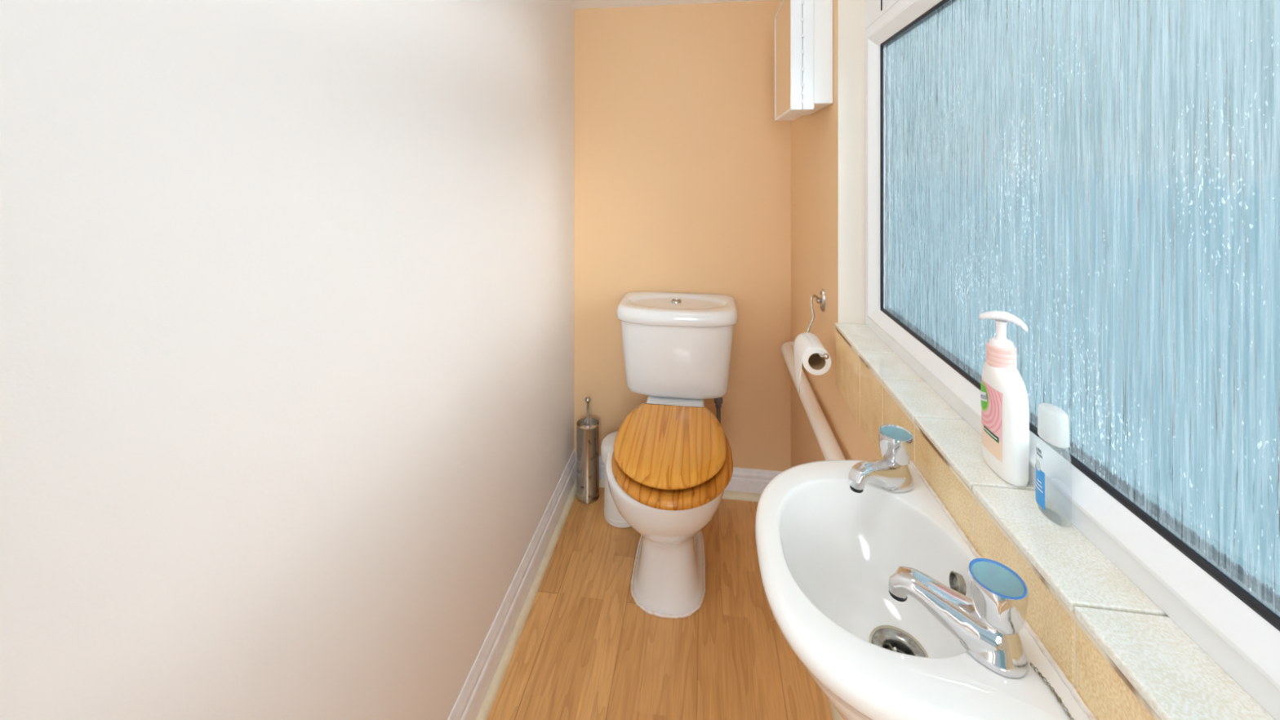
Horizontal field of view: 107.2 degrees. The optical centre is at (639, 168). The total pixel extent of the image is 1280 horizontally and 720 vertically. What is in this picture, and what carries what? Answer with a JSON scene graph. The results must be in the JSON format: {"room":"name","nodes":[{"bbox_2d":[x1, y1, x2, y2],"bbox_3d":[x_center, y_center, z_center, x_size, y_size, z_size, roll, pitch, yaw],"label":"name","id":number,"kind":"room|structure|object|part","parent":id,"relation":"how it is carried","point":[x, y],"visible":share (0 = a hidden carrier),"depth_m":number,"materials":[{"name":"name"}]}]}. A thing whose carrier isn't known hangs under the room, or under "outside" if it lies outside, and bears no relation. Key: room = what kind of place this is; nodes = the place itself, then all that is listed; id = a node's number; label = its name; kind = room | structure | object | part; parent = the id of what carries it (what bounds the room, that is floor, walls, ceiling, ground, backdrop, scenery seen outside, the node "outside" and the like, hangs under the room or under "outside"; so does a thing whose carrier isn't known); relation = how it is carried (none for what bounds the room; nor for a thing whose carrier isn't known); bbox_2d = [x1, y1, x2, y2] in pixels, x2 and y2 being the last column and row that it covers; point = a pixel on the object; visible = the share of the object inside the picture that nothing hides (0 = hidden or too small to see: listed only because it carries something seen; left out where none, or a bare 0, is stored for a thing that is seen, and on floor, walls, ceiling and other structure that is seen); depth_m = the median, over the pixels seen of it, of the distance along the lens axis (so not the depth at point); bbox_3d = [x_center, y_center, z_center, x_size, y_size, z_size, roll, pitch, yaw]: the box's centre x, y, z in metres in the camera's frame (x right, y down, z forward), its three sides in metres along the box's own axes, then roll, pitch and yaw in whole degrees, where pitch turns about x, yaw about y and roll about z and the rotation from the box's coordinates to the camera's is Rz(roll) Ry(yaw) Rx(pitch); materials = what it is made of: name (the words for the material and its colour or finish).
{"room":"bathroom","nodes":[
{"label":"bathroom","id":0,"kind":"room"},
{"bbox_2d":[0,0,573,719],"bbox_3d":[-0.500,-0.028,0.619,0.150,2.476,2.490,0,0,8],"label":"wall","id":1,"kind":"structure","parent":0,"point":[286,286],"depth_m":0.56,"materials":[{"name":"white paint"}]},
{"bbox_2d":[447,448,576,719],"bbox_3d":[-0.412,1.151,0.657,0.014,0.118,2.390,0,0,8],"label":"baseboard","id":2,"kind":"structure","parent":1,"relation":"attached to","point":[468,705],"depth_m":1.21,"materials":[{"name":"white paint"}]},
{"bbox_2d":[475,479,576,719],"bbox_3d":[-0.397,1.202,0.655,0.017,0.016,2.390,0,0,8],"label":"trim","id":3,"kind":"structure","parent":1,"relation":"attached to","point":[486,706],"depth_m":1.26,"materials":[{"name":"beige wood"}]},
{"bbox_2d":[487,487,832,719],"bbox_3d":[-0.155,1.270,-0.413,1.115,0.120,4.740,0,0,8],"label":"floor","id":4,"kind":"structure","parent":0,"point":[584,650],"depth_m":1.19,"materials":[{"name":"brown wood"}]},
{"bbox_2d":[576,417,599,503],"bbox_3d":[-0.193,1.075,1.744,0.085,0.270,0.085,0,0,8],"label":"brush holder","id":5,"kind":"object","parent":4,"relation":"on","point":[587,440],"visible":0.98,"depth_m":1.71,"materials":[{"name":"metal"}]},
{"bbox_2d":[577,396,597,429],"bbox_3d":[-0.193,1.020,1.744,0.077,0.355,0.077,0,0,8],"label":"toilet brush","id":6,"kind":"object","parent":5,"relation":"in","point":[588,424],"visible":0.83,"depth_m":1.74,"materials":[{"name":"silver metal"}]},
{"bbox_3d":[-0.193,0.854,1.744,0.022,0.022,0.022,0,0,8],"label":"knob","id":7,"kind":"part","parent":6,"relation":"part of","materials":[{"name":"silver metal"}]},
{"bbox_3d":[-0.193,1.021,1.744,0.013,0.318,0.013,0,0,8],"label":"handle","id":8,"kind":"part","parent":6,"relation":"part of","materials":[{"name":"silver metal"}]},
{"bbox_2d":[600,431,630,528],"bbox_3d":[-0.059,1.079,1.653,0.156,0.262,0.156,0,0,8],"label":"waste bin","id":9,"kind":"object","parent":4,"relation":"on","point":[611,515],"visible":0.27,"depth_m":1.61,"materials":[{"name":"white plastic"}]},
{"bbox_3d":[-0.059,0.977,1.653,0.156,0.058,0.156,0,0,8],"label":"bin lid","id":10,"kind":"part","parent":9,"relation":"part of","materials":[{"name":"white plastic"}]},
{"bbox_2d":[605,291,737,618],"bbox_3d":[0.101,0.838,1.441,0.412,0.746,0.683,0,0,8],"label":"toilet","id":11,"kind":"object","parent":4,"relation":"on","point":[669,462],"visible":1,"depth_m":1.33,"materials":[{"name":"white ceramic"}]},
{"bbox_3d":[0.084,0.758,1.319,0.308,0.023,0.388,0,0,8],"label":"seat lid","id":12,"kind":"part","parent":11,"relation":"part of","materials":[{"name":"brown wood"}]},
{"bbox_3d":[0.089,0.789,1.300,0.328,0.022,0.400,0,0,8],"label":"seat","id":13,"kind":"part","parent":11,"relation":"part of","materials":[{"name":"brown wood"}]},
{"bbox_3d":[0.130,0.488,1.654,0.412,0.047,0.254,0,0,8],"label":"cistern lid","id":14,"kind":"part","parent":11,"relation":"part of","materials":[{"name":"white ceramic"}]},
{"bbox_2d":[569,0,764,9],"bbox_3d":[-0.012,-0.975,0.627,1.115,0.783,2.640,0,0,8],"label":"ceiling","id":15,"kind":"structure","parent":0,"point":[577,4],"depth_m":1.79,"materials":[{"name":"white paint"}]},
{"bbox_2d":[573,0,791,471],"bbox_3d":[0.157,0.294,1.861,1.115,1.832,0.150,0,0,8],"label":"wall","id":16,"kind":"structure","parent":0,"point":[682,158],"depth_m":1.78,"materials":[{"name":"brown paint"}]},
{"bbox_2d":[575,455,782,493],"bbox_3d":[0.147,1.161,1.780,0.818,0.098,0.014,0,0,8],"label":"baseboard","id":17,"kind":"structure","parent":16,"relation":"attached to","point":[743,479],"depth_m":1.74,"materials":[{"name":"white paint"}]},
{"bbox_2d":[599,478,761,502],"bbox_3d":[0.145,1.200,1.763,0.818,0.019,0.020,0,0,8],"label":"trim","id":18,"kind":"structure","parent":16,"relation":"attached to","point":[729,495],"depth_m":1.73,"materials":[{"name":"beige wood"}]},
{"bbox_2d":[714,396,722,424],"bbox_3d":[0.284,0.913,1.714,0.031,0.289,0.105,0,0,8],"label":"supply pipe","id":19,"kind":"object","parent":16,"relation":"attached to","point":[718,401],"visible":0.29,"depth_m":1.67,"materials":[{"name":"grey plastic"}]},
{"bbox_2d":[791,0,879,467],"bbox_3d":[0.457,-0.028,0.487,0.147,2.476,2.490,0,0,8],"label":"wall","id":20,"kind":"structure","parent":0,"point":[828,144],"depth_m":1.16,"materials":[{"name":"brown paint"}]},
{"bbox_2d":[774,0,832,120],"bbox_3d":[0.442,-0.304,1.295,0.102,0.316,0.278,0,0,8],"label":"upper cabinet","id":21,"kind":"object","parent":20,"relation":"attached to","point":[803,28],"visible":1,"depth_m":1.17,"materials":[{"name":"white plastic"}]},
{"bbox_2d":[775,0,790,118],"bbox_3d":[0.393,-0.303,1.303,0.001,0.304,0.262,0,0,8],"label":"mirror","id":22,"kind":"object","parent":21,"relation":"attached to","point":[783,15],"depth_m":1.29,"materials":[{"name":"clear glass"}]},
{"bbox_3d":[0.407,-0.304,1.302,0.025,0.316,0.274,0,0,8],"label":"door","id":23,"kind":"part","parent":21,"relation":"part of","materials":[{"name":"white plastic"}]},
{"bbox_3d":[0.434,-0.304,1.298,0.027,0.316,0.274,0,0,8],"label":"cabinet frame","id":24,"kind":"part","parent":21,"relation":"part of","materials":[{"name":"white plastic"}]},
{"bbox_2d":[781,341,845,460],"bbox_3d":[0.379,0.641,0.629,0.054,0.058,2.150,0,0,8],"label":"pipe","id":25,"kind":"object","parent":20,"relation":"attached to","point":[830,448],"visible":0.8,"depth_m":1.20,"materials":[{"name":"white plastic"}]},
{"bbox_2d":[806,288,829,359],"bbox_3d":[0.435,0.374,1.163,0.049,0.109,0.231,0,0,19],"label":"toilet roll holder","id":26,"kind":"object","parent":20,"relation":"attached to","point":[821,300],"visible":0.84,"depth_m":1.23,"materials":[{"name":"silver metal"}]},
{"bbox_2d":[793,332,831,392],"bbox_3d":[0.407,0.463,1.126,0.069,0.112,0.103,0,0,8],"label":"toilet roll","id":27,"kind":"object","parent":26,"relation":"hanging from","point":[806,345],"visible":0.99,"depth_m":1.10,"materials":[{"name":"white paper"}]},
{"bbox_3d":[0.429,0.379,1.158,0.038,0.099,0.208,0,0,18],"label":"wire arm","id":28,"kind":"part","parent":26,"relation":"part of","materials":[{"name":"silver metal"}]},
{"bbox_3d":[0.483,0.349,1.252,0.009,0.060,0.031,0,0,8],"label":"wall plate","id":29,"kind":"part","parent":26,"relation":"part of","materials":[{"name":"silver metal"}]},
{"bbox_2d":[828,699,843,719],"bbox_3d":[0.367,1.200,0.550,0.020,0.019,2.390,0,0,8],"label":"trim","id":30,"kind":"structure","parent":20,"relation":"attached to","point":[836,716],"depth_m":1.04,"materials":[{"name":"beige wood"}]},
{"bbox_2d":[755,459,1097,719],"bbox_3d":[0.260,0.517,0.537,0.247,0.167,0.377,0,0,8],"label":"basin","id":31,"kind":"object","parent":20,"relation":"attached to","point":[828,552],"visible":0.84,"depth_m":0.56,"materials":[{"name":"white ceramic"}]},
{"bbox_2d":[848,424,914,493],"bbox_3d":[0.330,0.402,0.640,0.109,0.069,0.045,0,0,-35],"label":"tap","id":32,"kind":"object","parent":31,"relation":"on","point":[891,472],"visible":1,"depth_m":0.64,"materials":[{"name":"silver metal"}]},
{"bbox_2d":[888,558,1028,678],"bbox_3d":[0.298,0.402,0.447,0.109,0.069,0.045,0,0,42],"label":"tap","id":33,"kind":"object","parent":31,"relation":"on","point":[988,625],"visible":1,"depth_m":0.42,"materials":[{"name":"silver metal"}]},
{"bbox_2d":[1029,662,1074,719],"bbox_3d":[0.342,0.434,0.377,0.006,0.005,0.075,0,0,1],"label":"chain","id":34,"kind":"object","parent":31,"relation":"on","point":[1065,709],"visible":1,"depth_m":0.39,"materials":[{"name":"metal"}]},
{"bbox_2d":[859,358,1075,688],"bbox_3d":[0.370,0.445,0.414,0.006,0.134,1.422,0,0,8],"label":"grout","id":35,"kind":"structure","parent":20,"relation":"attached to","point":[860,358],"depth_m":0.55,"materials":[{"name":"beige tile"}]},
{"bbox_2d":[835,329,1155,719],"bbox_3d":[0.370,0.445,0.414,0.007,0.136,1.420,0,0,8],"label":"backsplash","id":36,"kind":"structure","parent":20,"relation":"attached to","point":[1102,690],"depth_m":0.50,"materials":[{"name":"beige tile"}]},
{"bbox_2d":[835,326,1160,719],"bbox_3d":[0.419,0.376,0.408,0.107,0.004,1.422,0,0,8],"label":"trim","id":37,"kind":"structure","parent":20,"relation":"attached to","point":[1070,613],"depth_m":0.45,"materials":[{"name":"white plastic"}]},
{"bbox_2d":[835,323,1275,719],"bbox_3d":[0.411,0.369,0.409,0.092,0.009,1.420,0,0,8],"label":"window sill","id":38,"kind":"structure","parent":20,"relation":"attached to","point":[1178,680],"depth_m":0.42,"materials":[{"name":"beige tile"}]},
{"bbox_2d":[978,310,1029,486],"bbox_3d":[0.440,0.269,0.569,0.039,0.192,0.062,0,0,-4],"label":"soap bottle","id":39,"kind":"object","parent":38,"relation":"on","point":[1005,407],"visible":1,"depth_m":0.56,"materials":[{"name":"white plastic"}]},
{"bbox_3d":[0.424,0.331,0.571,0.003,0.024,0.042,0,0,8],"label":"peach panel","id":40,"kind":"part","parent":39,"relation":"part of","materials":[{"name":"beige"}]},
{"bbox_2d":[1035,403,1070,527],"bbox_3d":[0.434,0.308,0.496,0.022,0.114,0.037,0,0,8],"label":"bottle","id":41,"kind":"object","parent":38,"relation":"on","point":[1053,423],"visible":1,"depth_m":0.49,"materials":[{"name":"white plastic"}]},
{"bbox_2d":[865,0,1279,719],"bbox_3d":[0.461,-0.142,0.402,0.064,1.015,1.422,0,0,8],"label":"window","id":42,"kind":"structure","parent":20,"relation":"in","point":[1103,176],"depth_m":0.45,"materials":[{"name":"white plastic"}]},
{"bbox_3d":[0.463,-0.489,0.402,0.060,0.322,1.422,0,0,8],"label":"fanlight frame","id":43,"kind":"part","parent":42,"relation":"part of","materials":[{"name":"white plastic"}]},
{"bbox_3d":[0.459,-0.491,0.402,0.049,0.305,1.216,0,0,8],"label":"fanlight sash","id":44,"kind":"part","parent":42,"relation":"part of","materials":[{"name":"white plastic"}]},
{"bbox_2d":[848,457,913,493],"bbox_3d":[0.328,0.416,0.646,0.096,0.042,0.076,0,0,8],"label":"spout","id":45,"kind":"object","parent":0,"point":[893,474],"depth_m":0.63,"materials":[{"name":"silver metal"}]}
]}

